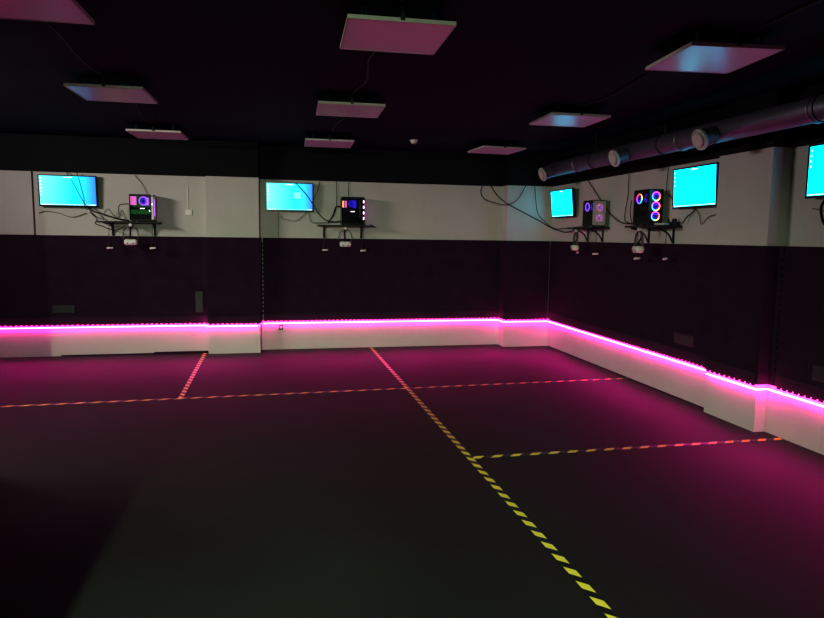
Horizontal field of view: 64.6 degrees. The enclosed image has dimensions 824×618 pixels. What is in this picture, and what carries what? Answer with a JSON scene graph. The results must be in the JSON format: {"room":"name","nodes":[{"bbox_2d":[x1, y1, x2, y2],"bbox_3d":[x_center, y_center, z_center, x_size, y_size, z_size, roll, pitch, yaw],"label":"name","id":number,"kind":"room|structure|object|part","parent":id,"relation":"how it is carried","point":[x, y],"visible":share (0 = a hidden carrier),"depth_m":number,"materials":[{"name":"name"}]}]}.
{"room":"virtual reality arcade","nodes":[
{"label":"virtual reality arcade","id":0,"kind":"room"},
{"bbox_2d":[0,133,553,357],"bbox_3d":[-2.229,-0.850,9.252,8.780,2.900,0.500,-1,6,-12],"label":"wall","id":1,"kind":"structure","parent":0,"point":[417,195],"depth_m":9.22,"materials":[{"name":"beige paint"}]},
{"bbox_2d":[0,170,34,234],"bbox_3d":[-5.700,-1.364,8.287,1.600,0.815,0.029,-1,6,-12],"label":"trim","id":2,"kind":"structure","parent":1,"relation":"attached to","point":[16,191],"depth_m":8.40,"materials":[{"name":"beige paint"}]},
{"bbox_2d":[39,211,85,216],"bbox_3d":[-4.579,-1.243,8.546,0.579,0.081,0.010,-1,6,-12],"label":"cable","id":3,"kind":"object","parent":1,"relation":"attached to","point":[41,211],"visible":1,"depth_m":8.54,"materials":[{"name":"black rubber"}]},
{"bbox_2d":[52,305,74,312],"bbox_3d":[-4.630,0.004,8.663,0.270,0.100,0.017,-1,6,-12],"label":"air vent","id":4,"kind":"object","parent":1,"relation":"attached to","point":[69,308],"visible":1,"depth_m":8.66,"materials":[{"name":"grey metal"}]},
{"bbox_2d":[37,174,97,206],"bbox_3d":[-4.475,-1.538,8.496,0.700,0.405,0.081,-1,6,-12],"label":"wall monitor","id":5,"kind":"object","parent":1,"relation":"attached to","point":[53,190],"visible":1,"depth_m":8.47,"materials":[{"name":"blue glass"}]},
{"bbox_2d":[66,171,103,219],"bbox_3d":[-4.270,-1.478,8.493,0.473,0.622,0.066,1,6,-2],"label":"cable","id":6,"kind":"object","parent":5,"relation":"attached to","point":[66,171],"visible":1,"depth_m":8.48,"materials":[{"name":"black rubber"}]},
{"bbox_2d":[87,205,128,220],"bbox_3d":[-4.003,-1.263,8.566,0.529,0.206,0.069,0,6,-6],"label":"cable","id":7,"kind":"object","parent":5,"relation":"attached to","point":[87,205],"visible":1,"depth_m":8.56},
{"bbox_2d":[0,235,207,326],"bbox_3d":[-4.657,-0.370,8.633,3.743,1.204,0.023,-1,6,-12],"label":"acoustic foam panel","id":8,"kind":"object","parent":1,"relation":"attached to","point":[139,284],"depth_m":8.73,"materials":[{"name":"black plastic"}]},
{"bbox_2d":[97,221,161,235],"bbox_3d":[-3.729,-1.065,8.631,0.760,0.188,0.257,-1,6,-12],"label":"wall shelf","id":9,"kind":"object","parent":1,"relation":"attached to","point":[109,222],"visible":0.98,"depth_m":8.54,"materials":[{"name":"black plastic"}]},
{"bbox_2d":[90,212,124,229],"bbox_3d":[-3.982,-1.141,8.448,0.472,0.240,0.133,1,6,5],"label":"cable","id":10,"kind":"object","parent":9,"relation":"hanging from","point":[90,212],"visible":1,"depth_m":8.46,"materials":[{"name":"black rubber"}]},
{"bbox_2d":[106,237,113,248],"bbox_3d":[-3.940,-0.950,8.507,0.097,0.342,0.030,-2,7,-24],"label":"controller","id":11,"kind":"object","parent":9,"relation":"hanging from","point":[107,247],"visible":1,"depth_m":8.51,"materials":[{"name":"white plastic"}]},
{"bbox_2d":[101,209,125,217],"bbox_3d":[-3.916,-1.252,8.561,0.310,0.131,0.012,-1,6,-12],"label":"cable","id":12,"kind":"object","parent":9,"relation":"on","point":[106,209],"visible":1,"depth_m":8.57,"materials":[{"name":"black rubber"}]},
{"bbox_2d":[123,223,138,244],"bbox_3d":[-3.691,-0.980,8.553,0.196,0.285,0.093,-1,6,-12],"label":"headset","id":13,"kind":"object","parent":9,"relation":"hanging from","point":[128,241],"visible":1,"depth_m":8.53,"materials":[{"name":"white plastic"}]},
{"bbox_2d":[129,194,156,221],"bbox_3d":[-3.553,-1.332,8.614,0.303,0.352,0.208,-1,6,-12],"label":"computer","id":14,"kind":"object","parent":9,"relation":"on","point":[142,207],"visible":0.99,"depth_m":8.55,"materials":[{"name":"black plastic"}]},
{"bbox_3d":[-3.639,-1.416,8.513,0.075,0.116,0.010,-1,6,-12],"label":"led panel","id":15,"kind":"part","parent":14,"relation":"part of","materials":[{"name":"pink plastic"}]},
{"bbox_2d":[131,210,149,213],"bbox_3d":[-3.558,-1.239,8.545,0.238,0.121,0.004,-1,6,-12],"label":"card","id":16,"kind":"object","parent":14,"relation":"on","point":[132,211],"depth_m":8.54,"materials":[{"name":"green plastic"}]},
{"bbox_3d":[-3.423,-1.340,8.645,0.030,0.340,0.202,-1,6,-12],"label":"panel","id":17,"kind":"part","parent":14,"relation":"part of","materials":[{"name":"white plastic"}]},
{"bbox_2d":[0,325,259,328],"bbox_3d":[-4.307,0.251,8.720,4.431,0.019,0.124,-1,6,-12],"label":"led strip","id":18,"kind":"object","parent":1,"relation":"attached to","point":[171,325],"visible":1,"depth_m":8.86,"materials":[{"name":"pink plastic"}]},
{"bbox_2d":[61,351,207,355],"bbox_3d":[-3.775,0.610,8.937,1.887,0.028,0.017,-1,6,-12],"label":"baseboard","id":19,"kind":"structure","parent":1,"relation":"attached to","point":[173,352],"depth_m":8.98,"materials":[{"name":"black plastic"}]},
{"bbox_2d":[185,209,191,214],"bbox_3d":[-3.039,-1.318,8.879,0.085,0.075,0.018,-1,6,-12],"label":"light switch","id":20,"kind":"object","parent":1,"relation":"attached to","point":[188,211],"visible":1,"depth_m":8.87,"materials":[{"name":"white plastic"}]},
{"bbox_2d":[195,291,202,311],"bbox_3d":[-2.943,-0.099,9.019,0.100,0.290,0.017,-1,6,-12],"label":"air vent","id":21,"kind":"object","parent":1,"relation":"attached to","point":[198,294],"visible":1,"depth_m":9.01,"materials":[{"name":"grey metal"}]},
{"bbox_2d":[206,237,259,324],"bbox_3d":[-2.461,-0.383,8.997,0.700,1.204,0.023,-1,6,-12],"label":"trim","id":22,"kind":"structure","parent":1,"relation":"attached to","point":[233,267],"depth_m":8.99,"materials":[{"name":"black plastic"}]},
{"bbox_2d":[259,238,261,322],"bbox_3d":[-2.133,-0.407,9.181,0.023,1.187,0.235,-1,6,-12],"label":"trim","id":23,"kind":"structure","parent":1,"relation":"attached to","point":[259,238],"depth_m":9.06,"materials":[{"name":"black plastic"}]},
{"bbox_2d":[266,182,312,211],"bbox_3d":[-1.730,-1.583,9.218,0.660,0.401,0.091,-1,6,-12],"label":"wall monitor","id":24,"kind":"object","parent":1,"relation":"attached to","point":[280,196],"visible":1,"depth_m":9.18,"materials":[{"name":"blue glass"}]},
{"bbox_2d":[296,183,339,221],"bbox_3d":[-1.329,-1.505,9.232,0.627,0.541,0.038,0,6,-8],"label":"cable","id":25,"kind":"object","parent":24,"relation":"attached to","point":[296,183],"visible":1,"depth_m":9.23,"materials":[{"name":"black rubber"}]},
{"bbox_2d":[280,212,334,222],"bbox_3d":[-1.464,-1.312,9.344,0.845,0.168,0.021,0,6,-11],"label":"cable","id":26,"kind":"object","parent":1,"relation":"attached to","point":[306,212],"visible":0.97,"depth_m":9.34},
{"bbox_2d":[317,225,372,237],"bbox_3d":[-0.961,-1.110,9.358,0.780,0.188,0.267,-1,6,-12],"label":"wall shelf","id":27,"kind":"object","parent":1,"relation":"attached to","point":[324,226],"visible":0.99,"depth_m":9.29,"materials":[{"name":"black plastic"}]},
{"bbox_2d":[322,238,328,250],"bbox_3d":[-1.222,-0.992,9.228,0.097,0.348,0.030,-1,7,-18],"label":"controller","id":28,"kind":"object","parent":27,"relation":"hanging from","point":[324,248],"visible":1,"depth_m":9.23,"materials":[{"name":"white plastic"}]},
{"bbox_2d":[338,227,351,246],"bbox_3d":[-0.948,-1.026,9.280,0.196,0.285,0.093,-1,6,-12],"label":"headset","id":29,"kind":"object","parent":27,"relation":"hanging from","point":[343,243],"visible":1,"depth_m":9.26,"materials":[{"name":"white plastic"}]},
{"bbox_2d":[340,197,364,224],"bbox_3d":[-0.849,-1.399,9.333,0.336,0.395,0.206,-1,6,-12],"label":"computer","id":30,"kind":"object","parent":27,"relation":"on","point":[352,210],"visible":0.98,"depth_m":9.29,"materials":[{"name":"black plastic"}]},
{"bbox_3d":[-0.711,-1.407,9.365,0.030,0.383,0.200,-1,6,-12],"label":"panel","id":31,"kind":"part","parent":30,"relation":"part of","materials":[{"name":"black plastic"}]},
{"bbox_2d":[261,238,499,321],"bbox_3d":[-0.400,-0.433,9.688,3.582,1.204,0.023,-1,6,-12],"label":"acoustic foam panel","id":32,"kind":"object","parent":1,"relation":"attached to","point":[393,279],"depth_m":9.66,"materials":[{"name":"black fabric"}]},
{"bbox_2d":[261,319,705,370],"bbox_3d":[0.374,0.409,7.846,4.314,0.019,4.110,-1,6,-12],"label":"led strip","id":33,"kind":"object","parent":1,"relation":"attached to","point":[495,319],"visible":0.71,"depth_m":9.49,"materials":[{"name":"pink plastic"}]},
{"bbox_2d":[498,241,506,318],"bbox_3d":[1.372,-0.446,9.936,0.023,1.187,0.245,-1,6,-12],"label":"trim","id":34,"kind":"structure","parent":1,"relation":"attached to","point":[502,255],"depth_m":9.90,"materials":[{"name":"black plastic"}]},
{"bbox_2d":[480,184,525,204],"bbox_3d":[1.353,-1.687,9.652,0.712,0.302,0.027,-1,6,-12],"label":"cable","id":35,"kind":"object","parent":1,"relation":"attached to","point":[482,184],"visible":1,"depth_m":9.64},
{"bbox_2d":[504,241,549,319],"bbox_3d":[1.748,-0.429,9.899,0.698,1.204,0.023,-1,6,-12],"label":"trim","id":36,"kind":"structure","parent":1,"relation":"attached to","point":[527,262],"depth_m":9.89,"materials":[{"name":"black plastic"}]},
{"bbox_2d":[0,344,823,617],"bbox_3d":[-0.871,1.300,3.613,9.000,0.100,12.300,-1,6,-12],"label":"floor","id":37,"kind":"structure","parent":0,"point":[349,504],"depth_m":4.20,"materials":[{"name":"black rubber"}]},
{"bbox_2d":[178,353,206,397],"bbox_3d":[-2.615,0.758,7.852,0.048,0.001,2.610,-1,6,-12],"label":"tape","id":38,"kind":"object","parent":37,"relation":"on","point":[194,372],"visible":1,"depth_m":7.54,"materials":[{"name":"plastic"}]},
{"bbox_2d":[0,378,627,406],"bbox_3d":[-1.622,0.891,6.750,8.674,0.001,0.052,-1,7,-14],"label":"tape","id":39,"kind":"object","parent":37,"relation":"on","point":[609,378],"visible":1,"depth_m":6.84,"materials":[{"name":"plastic"}]},
{"bbox_2d":[369,347,618,617],"bbox_3d":[0.328,1.065,5.413,0.048,0.001,8.940,-1,6,-12],"label":"tape","id":40,"kind":"object","parent":37,"relation":"on","point":[575,575],"visible":1,"depth_m":3.87,"materials":[{"name":"yellow plastic"}]},
{"bbox_2d":[472,438,783,458],"bbox_3d":[1.786,1.105,5.202,2.711,0.001,0.051,-1,6,-12],"label":"tape","id":41,"kind":"object","parent":37,"relation":"on","point":[767,439],"visible":1,"depth_m":5.17,"materials":[{"name":"yellow plastic"}]},
{"bbox_2d":[0,0,823,154],"bbox_3d":[-0.833,-1.682,3.283,9.000,0.100,12.300,-1,6,-12],"label":"ceiling","id":42,"kind":"structure","parent":0,"point":[259,71],"depth_m":4.89,"materials":[{"name":"black paint"}]},
{"bbox_2d":[0,0,94,24],"bbox_3d":[-2.010,-1.598,3.287,0.596,0.096,0.609,0,6,-10],"label":"ceiling light panel","id":43,"kind":"object","parent":42,"relation":"attached to","point":[58,11],"visible":1,"depth_m":3.44,"materials":[{"name":"white plastic"}]},
{"bbox_2d":[45,22,101,75],"bbox_3d":[-2.295,-1.762,4.371,0.048,0.014,1.611,-1,6,-12],"label":"cable","id":44,"kind":"object","parent":42,"relation":"attached to","point":[47,23],"visible":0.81,"depth_m":4.38,"materials":[{"name":"black rubber"}]},
{"bbox_2d":[63,76,157,103],"bbox_3d":[-2.515,-1.848,5.486,0.596,0.096,0.609,0,6,-10],"label":"ceiling light panel","id":45,"kind":"object","parent":42,"relation":"attached to","point":[132,93],"visible":1,"depth_m":5.40,"materials":[{"name":"white plastic"}]},
{"bbox_2d":[67,86,154,102],"bbox_3d":[-2.516,-1.806,5.497,0.574,0.006,0.574,0,6,-10],"label":"diffuser","id":46,"kind":"object","parent":45,"relation":"attached to","point":[126,94],"depth_m":5.45,"materials":[{"name":"white plastic"}]},
{"bbox_2d":[134,103,151,122],"bbox_3d":[-2.765,-2.014,6.588,0.061,0.014,1.611,-1,7,-14],"label":"cable","id":47,"kind":"object","parent":42,"relation":"attached to","point":[134,103],"visible":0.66,"depth_m":6.85,"materials":[{"name":"black rubber"}]},
{"bbox_2d":[125,124,188,139],"bbox_3d":[-2.999,-2.100,7.710,0.596,0.096,0.609,0,6,-10],"label":"ceiling light panel","id":48,"kind":"object","parent":42,"relation":"attached to","point":[172,134],"visible":1,"depth_m":7.62,"materials":[{"name":"white plastic"}]},
{"bbox_3d":[-3.001,-2.064,7.720,0.596,0.022,0.596,0,6,-10],"label":"frame","id":49,"kind":"part","parent":48,"relation":"part of","materials":[{"name":"white metal"}]},
{"bbox_2d":[128,131,186,139],"bbox_3d":[-3.001,-2.058,7.721,0.574,0.006,0.574,0,6,-10],"label":"diffuser","id":50,"kind":"object","parent":48,"relation":"attached to","point":[172,135],"depth_m":7.70,"materials":[{"name":"white plastic"}]},
{"bbox_2d":[304,133,353,147],"bbox_3d":[-1.056,-2.135,8.253,0.596,0.096,0.609,0,6,-10],"label":"ceiling light panel","id":51,"kind":"object","parent":42,"relation":"attached to","point":[309,142],"visible":1,"depth_m":8.14,"materials":[{"name":"white plastic"}]},
{"bbox_3d":[-1.057,-2.100,8.264,0.596,0.022,0.596,0,6,-10],"label":"frame","id":52,"kind":"part","parent":51,"relation":"part of","materials":[{"name":"white metal"}]},
{"bbox_2d":[305,140,352,147],"bbox_3d":[-1.057,-2.094,8.264,0.574,0.006,0.574,0,6,-10],"label":"diffuser","id":53,"kind":"object","parent":51,"relation":"attached to","point":[308,143],"depth_m":8.22,"materials":[{"name":"white plastic"}]},
{"bbox_2d":[332,117,345,132],"bbox_3d":[-0.791,-2.049,7.133,0.056,0.014,1.581,-1,6,-14],"label":"cable","id":54,"kind":"object","parent":42,"relation":"attached to","point":[344,117],"visible":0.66,"depth_m":7.31,"materials":[{"name":"black rubber"}]},
{"bbox_2d":[316,95,385,117],"bbox_3d":[-0.580,-1.885,6.048,0.596,0.096,0.609,0,6,-10],"label":"ceiling light panel","id":55,"kind":"object","parent":42,"relation":"attached to","point":[324,108],"visible":1,"depth_m":5.96,"materials":[{"name":"white plastic"}]},
{"bbox_2d":[317,104,382,117],"bbox_3d":[-0.582,-1.844,6.059,0.574,0.006,0.574,0,6,-10],"label":"diffuser","id":56,"kind":"object","parent":55,"relation":"attached to","point":[341,110],"depth_m":6.03,"materials":[{"name":"white plastic"}]},
{"bbox_2d":[352,51,376,93],"bbox_3d":[-0.333,-1.797,4.914,0.072,0.014,1.621,-1,6,-11],"label":"cable","id":57,"kind":"object","parent":42,"relation":"attached to","point":[374,52],"visible":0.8,"depth_m":4.92,"materials":[{"name":"black rubber"}]},
{"bbox_2d":[340,6,455,54],"bbox_3d":[-0.101,-1.631,3.802,0.596,0.096,0.609,0,6,-10],"label":"ceiling light panel","id":58,"kind":"object","parent":42,"relation":"attached to","point":[363,32],"visible":1,"depth_m":3.73,"materials":[{"name":"white plastic"}]},
{"bbox_2d":[342,19,452,53],"bbox_3d":[-0.102,-1.589,3.813,0.574,0.006,0.574,0,6,-10],"label":"diffuser","id":59,"kind":"object","parent":58,"relation":"attached to","point":[410,36],"depth_m":3.76,"materials":[{"name":"white plastic"}]},
{"bbox_2d":[410,139,417,143],"bbox_3d":[0.025,-2.166,8.461,0.110,0.055,0.110,-1,6,-12],"label":"smoke detector","id":60,"kind":"object","parent":42,"relation":"attached to","point":[413,141],"visible":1,"depth_m":8.43,"materials":[{"name":"white plastic"}]},
{"bbox_2d":[468,141,525,154],"bbox_3d":[1.128,-2.158,8.706,0.596,0.096,0.609,-1,7,-15],"label":"ceiling light panel","id":61,"kind":"object","parent":42,"relation":"attached to","point":[487,149],"visible":1,"depth_m":8.59,"materials":[{"name":"white plastic"}]},
{"bbox_2d":[469,147,523,153],"bbox_3d":[1.126,-2.116,8.717,0.574,0.006,0.574,-1,7,-15],"label":"diffuser","id":62,"kind":"object","parent":61,"relation":"attached to","point":[484,150],"depth_m":8.66,"materials":[{"name":"white plastic"}]},
{"bbox_2d":[529,106,610,126],"bbox_3d":[1.548,-1.900,6.428,0.596,0.096,0.609,0,6,-10],"label":"ceiling light panel","id":63,"kind":"object","parent":42,"relation":"attached to","point":[557,118],"visible":1,"depth_m":6.35,"materials":[{"name":"white plastic"}]},
{"bbox_2d":[531,115,608,126],"bbox_3d":[1.546,-1.859,6.439,0.574,0.006,0.574,0,6,-10],"label":"diffuser","id":64,"kind":"object","parent":63,"relation":"attached to","point":[547,120],"depth_m":6.41,"materials":[{"name":"white plastic"}]},
{"bbox_2d":[583,71,657,104],"bbox_3d":[1.757,-1.811,5.280,0.069,0.014,1.611,0,6,-9],"label":"cable","id":65,"kind":"object","parent":42,"relation":"attached to","point":[648,74],"visible":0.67,"depth_m":5.38,"materials":[{"name":"black rubber"}]},
{"bbox_2d":[547,93,823,176],"bbox_3d":[2.797,-1.561,4.954,0.202,0.416,8.220,-1,6,-12],"label":"ventilation duct","id":66,"kind":"object","parent":42,"relation":"hanging from","point":[810,110],"visible":0.88,"depth_m":5.45,"materials":[{"name":"grey metal"}]},
{"bbox_2d":[538,166,553,180],"bbox_3d":[1.802,-1.822,8.764,0.194,0.207,0.184,-1,6,-12],"label":"valve","id":67,"kind":"object","parent":66,"relation":"attached to","point":[547,172],"visible":1,"depth_m":8.70,"materials":[{"name":"grey metal"}]},
{"bbox_2d":[608,147,628,166],"bbox_3d":[2.200,-1.615,6.938,0.194,0.207,0.184,-1,6,-12],"label":"valve","id":68,"kind":"object","parent":66,"relation":"attached to","point":[619,156],"visible":1,"depth_m":6.88,"materials":[{"name":"grey metal"}]},
{"bbox_2d":[691,126,718,149],"bbox_3d":[2.500,-1.459,5.559,0.194,0.207,0.184,-1,6,-12],"label":"air vent","id":69,"kind":"object","parent":66,"relation":"attached to","point":[702,138],"visible":1,"depth_m":5.50,"materials":[{"name":"grey metal"}]},
{"bbox_2d":[645,33,784,73],"bbox_3d":[1.927,-1.648,4.191,0.596,0.096,0.609,0,6,-6],"label":"ceiling light panel","id":70,"kind":"object","parent":42,"relation":"attached to","point":[698,56],"visible":1,"depth_m":4.12,"materials":[{"name":"white plastic"}]},
{"bbox_2d":[649,46,779,72],"bbox_3d":[1.926,-1.606,4.202,0.574,0.006,0.574,0,6,-6],"label":"diffuser","id":71,"kind":"object","parent":70,"relation":"attached to","point":[699,59],"depth_m":4.16,"materials":[{"name":"white plastic"}]},
{"bbox_2d":[759,0,822,28],"bbox_3d":[2.215,-1.555,3.015,0.056,0.014,1.661,-1,6,-14],"label":"cable","id":72,"kind":"object","parent":42,"relation":"attached to","point":[816,1],"visible":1,"depth_m":3.56,"materials":[{"name":"black rubber"}]},
{"bbox_2d":[547,83,823,454],"bbox_3d":[3.534,-0.218,4.196,0.510,2.900,11.900,-1,6,-12],"label":"wall","id":73,"kind":"structure","parent":0,"point":[761,201],"depth_m":6.00,"materials":[{"name":"beige paint"}]},
{"bbox_2d":[490,184,588,232],"bbox_3d":[1.982,-1.446,9.330,1.637,0.695,0.742,7,9,43],"label":"cable","id":74,"kind":"object","parent":73,"relation":"attached to","point":[490,184],"visible":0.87,"depth_m":9.68,"materials":[{"name":"black rubber"}]},
{"bbox_2d":[535,192,583,228],"bbox_3d":[2.185,-1.462,9.286,0.241,0.642,1.213,-2,7,-24],"label":"cable","id":75,"kind":"object","parent":73,"relation":"attached to","point":[535,192],"visible":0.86,"depth_m":9.76,"materials":[{"name":"black rubber"}]},
{"bbox_2d":[550,188,575,217],"bbox_3d":[2.167,-1.510,9.337,0.097,0.398,0.718,-1,6,-12],"label":"wall monitor","id":76,"kind":"object","parent":73,"relation":"attached to","point":[563,202],"visible":1,"depth_m":9.27,"materials":[{"name":"blue glass"}]},
{"bbox_2d":[567,227,609,241],"bbox_3d":[2.283,-0.968,8.482,0.277,0.188,0.640,-1,6,-12],"label":"wall shelf","id":77,"kind":"object","parent":73,"relation":"attached to","point":[572,228],"visible":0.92,"depth_m":8.36,"materials":[{"name":"black metal"}]},
{"bbox_2d":[570,229,578,250],"bbox_3d":[2.157,-0.912,8.627,0.093,0.280,0.196,1,6,2],"label":"headset","id":78,"kind":"object","parent":77,"relation":"hanging from","point":[574,247],"visible":1,"depth_m":8.58,"materials":[{"name":"white plastic"}]},
{"bbox_2d":[582,200,605,226],"bbox_3d":[2.319,-1.211,8.299,0.170,0.335,0.296,-1,6,-12],"label":"computer","id":79,"kind":"object","parent":77,"relation":"on","point":[594,211],"visible":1,"depth_m":8.18,"materials":[{"name":"black plastic"}]},
{"bbox_3d":[2.347,-1.204,8.182,0.165,0.323,0.018,-1,6,-12],"label":"panel","id":80,"kind":"part","parent":79,"relation":"part of","materials":[{"name":"grey metal"}]},
{"bbox_2d":[594,201,605,224],"bbox_3d":[2.353,-1.200,8.158,0.150,0.293,0.004,-1,6,-12],"label":"grille","id":81,"kind":"object","parent":79,"relation":"attached to","point":[599,206],"depth_m":8.16,"materials":[{"name":"grey metal"}]},
{"bbox_2d":[592,230,598,254],"bbox_3d":[2.360,-0.851,8.341,0.097,0.326,0.030,7,9,43],"label":"controller","id":82,"kind":"object","parent":77,"relation":"hanging from","point":[593,253],"visible":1,"depth_m":8.35,"materials":[{"name":"white plastic"}]},
{"bbox_2d":[588,181,632,223],"bbox_3d":[2.473,-1.323,7.998,0.073,0.615,1.469,0,6,-8],"label":"cable","id":83,"kind":"object","parent":73,"relation":"attached to","point":[588,181],"visible":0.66,"depth_m":8.13,"materials":[{"name":"black rubber"}]},
{"bbox_2d":[548,346,703,408],"bbox_3d":[2.496,0.779,8.217,0.016,0.008,3.830,-1,6,-12],"label":"baseboard","id":84,"kind":"structure","parent":73,"relation":"attached to","point":[548,346],"depth_m":7.71,"materials":[{"name":"black plastic"}]},
{"bbox_2d":[624,174,629,222],"bbox_3d":[2.565,-1.290,7.658,0.023,0.595,0.276,0,6,-5],"label":"cable","id":85,"kind":"object","parent":73,"relation":"attached to","point":[629,174],"visible":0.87,"depth_m":7.74,"materials":[{"name":"black rubber"}]},
{"bbox_2d":[548,241,711,366],"bbox_3d":[2.510,-0.220,8.097,0.023,1.204,3.852,-1,6,-12],"label":"wall panel","id":86,"kind":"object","parent":73,"relation":"attached to","point":[642,302],"depth_m":7.59,"materials":[{"name":"black fabric"}]},
{"bbox_2d":[625,225,681,243],"bbox_3d":[2.592,-0.805,7.043,0.287,0.188,0.640,-1,6,-12],"label":"wall shelf","id":87,"kind":"object","parent":73,"relation":"attached to","point":[648,227],"visible":0.89,"depth_m":6.89,"materials":[{"name":"black plastic"}]},
{"bbox_2d":[633,237,639,259],"bbox_3d":[2.507,-0.717,7.234,0.030,0.348,0.097,-2,7,-24],"label":"controller","id":88,"kind":"object","parent":87,"relation":"hanging from","point":[635,257],"visible":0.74,"depth_m":7.24,"materials":[{"name":"white plastic"}]},
{"bbox_2d":[632,228,643,252],"bbox_3d":[2.468,-0.747,7.106,0.094,0.275,0.196,0,6,-4],"label":"headset","id":89,"kind":"object","parent":87,"relation":"hanging from","point":[637,248],"visible":1,"depth_m":7.07,"materials":[{"name":"white plastic"}]},
{"bbox_2d":[633,189,663,225],"bbox_3d":[2.564,-1.098,7.081,0.170,0.385,0.310,-1,6,-12],"label":"computer","id":90,"kind":"object","parent":87,"relation":"on","point":[648,203],"visible":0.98,"depth_m":6.96,"materials":[{"name":"black plastic"}]},
{"bbox_3d":[2.594,-1.090,6.955,0.165,0.373,0.030,-1,6,-12],"label":"panel","id":91,"kind":"part","parent":90,"relation":"part of","materials":[{"name":"black glass"}]},
{"bbox_2d":[654,218,669,224],"bbox_3d":[2.629,-0.915,6.846,0.080,0.074,0.156,-2,7,-26],"label":"hub","id":92,"kind":"object","parent":87,"relation":"on","point":[668,223],"visible":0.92,"depth_m":6.80,"materials":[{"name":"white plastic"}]},
{"bbox_2d":[662,229,667,260],"bbox_3d":[2.656,-0.672,6.819,0.030,0.334,0.097,1,6,-1],"label":"controller","id":93,"kind":"object","parent":87,"relation":"hanging from","point":[664,255],"visible":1,"depth_m":6.83,"materials":[{"name":"white plastic"}]},
{"bbox_2d":[669,219,679,224],"bbox_3d":[2.741,-0.907,6.807,0.060,0.070,0.100,-1,7,-18],"label":"power adapter","id":94,"kind":"object","parent":87,"relation":"on","point":[674,221],"visible":0.88,"depth_m":6.79,"materials":[{"name":"black plastic"}]},
{"bbox_2d":[674,332,693,346],"bbox_3d":[2.796,0.314,6.721,0.017,0.110,0.310,-1,6,-12],"label":"air vent","id":95,"kind":"object","parent":73,"relation":"attached to","point":[679,338],"visible":1,"depth_m":6.71,"materials":[{"name":"grey metal"}]},
{"bbox_2d":[672,162,718,208],"bbox_3d":[2.813,-1.207,6.449,0.079,0.408,0.688,-1,6,-12],"label":"wall monitor","id":96,"kind":"object","parent":73,"relation":"attached to","point":[693,186],"visible":0.94,"depth_m":6.41,"materials":[{"name":"blue glass"}]},
{"bbox_2d":[694,208,715,224],"bbox_3d":[2.869,-0.918,6.382,0.010,0.179,0.360,-1,6,-12],"label":"cable","id":97,"kind":"object","parent":73,"relation":"attached to","point":[694,208],"visible":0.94,"depth_m":6.42,"materials":[{"name":"black rubber"}]},
{"bbox_2d":[704,245,764,385],"bbox_3d":[2.901,0.030,5.882,0.023,1.204,0.670,-1,6,-12],"label":"wall panel","id":98,"kind":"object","parent":73,"relation":"attached to","point":[736,278],"depth_m":5.85,"materials":[{"name":"black plastic"}]},
{"bbox_2d":[704,372,823,407],"bbox_3d":[3.399,0.887,3.890,0.124,0.019,4.921,-1,6,-13],"label":"led strip","id":99,"kind":"object","parent":73,"relation":"attached to","point":[705,373],"visible":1,"depth_m":5.60,"materials":[{"name":"pink plastic"}]},
{"bbox_2d":[755,246,777,384],"bbox_3d":[3.030,0.059,5.559,0.125,1.187,0.023,-1,6,-12],"label":"wall panel","id":100,"kind":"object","parent":73,"relation":"attached to","point":[770,258],"depth_m":5.55,"materials":[{"name":"black fabric"}]},
{"bbox_2d":[768,246,823,402],"bbox_3d":[3.531,0.301,3.510,0.023,1.204,4.256,-1,6,-12],"label":"wall panel","id":101,"kind":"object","parent":73,"relation":"attached to","point":[797,332],"depth_m":5.29,"materials":[{"name":"black plastic"}]},
{"bbox_2d":[805,143,823,198],"bbox_3d":[3.267,-1.052,4.856,0.092,0.417,0.718,-1,6,-12],"label":"wall monitor","id":102,"kind":"object","parent":73,"relation":"attached to","point":[814,179],"visible":1,"depth_m":5.12,"materials":[{"name":"blue glass"}]},
{"bbox_2d":[820,200,823,224],"bbox_3d":[3.262,-0.711,4.952,0.032,0.328,0.399,-1,6,-12],"label":"cable","id":103,"kind":"object","parent":102,"relation":"hanging from","point":[822,203],"visible":1,"depth_m":5.12,"materials":[{"name":"black rubber"}]},
{"bbox_2d":[812,365,823,382],"bbox_3d":[3.197,0.516,4.977,0.017,0.120,0.340,-1,6,-12],"label":"air vent","id":104,"kind":"object","parent":73,"relation":"attached to","point":[818,371],"visible":1,"depth_m":5.08,"materials":[{"name":"grey metal"}]}
]}

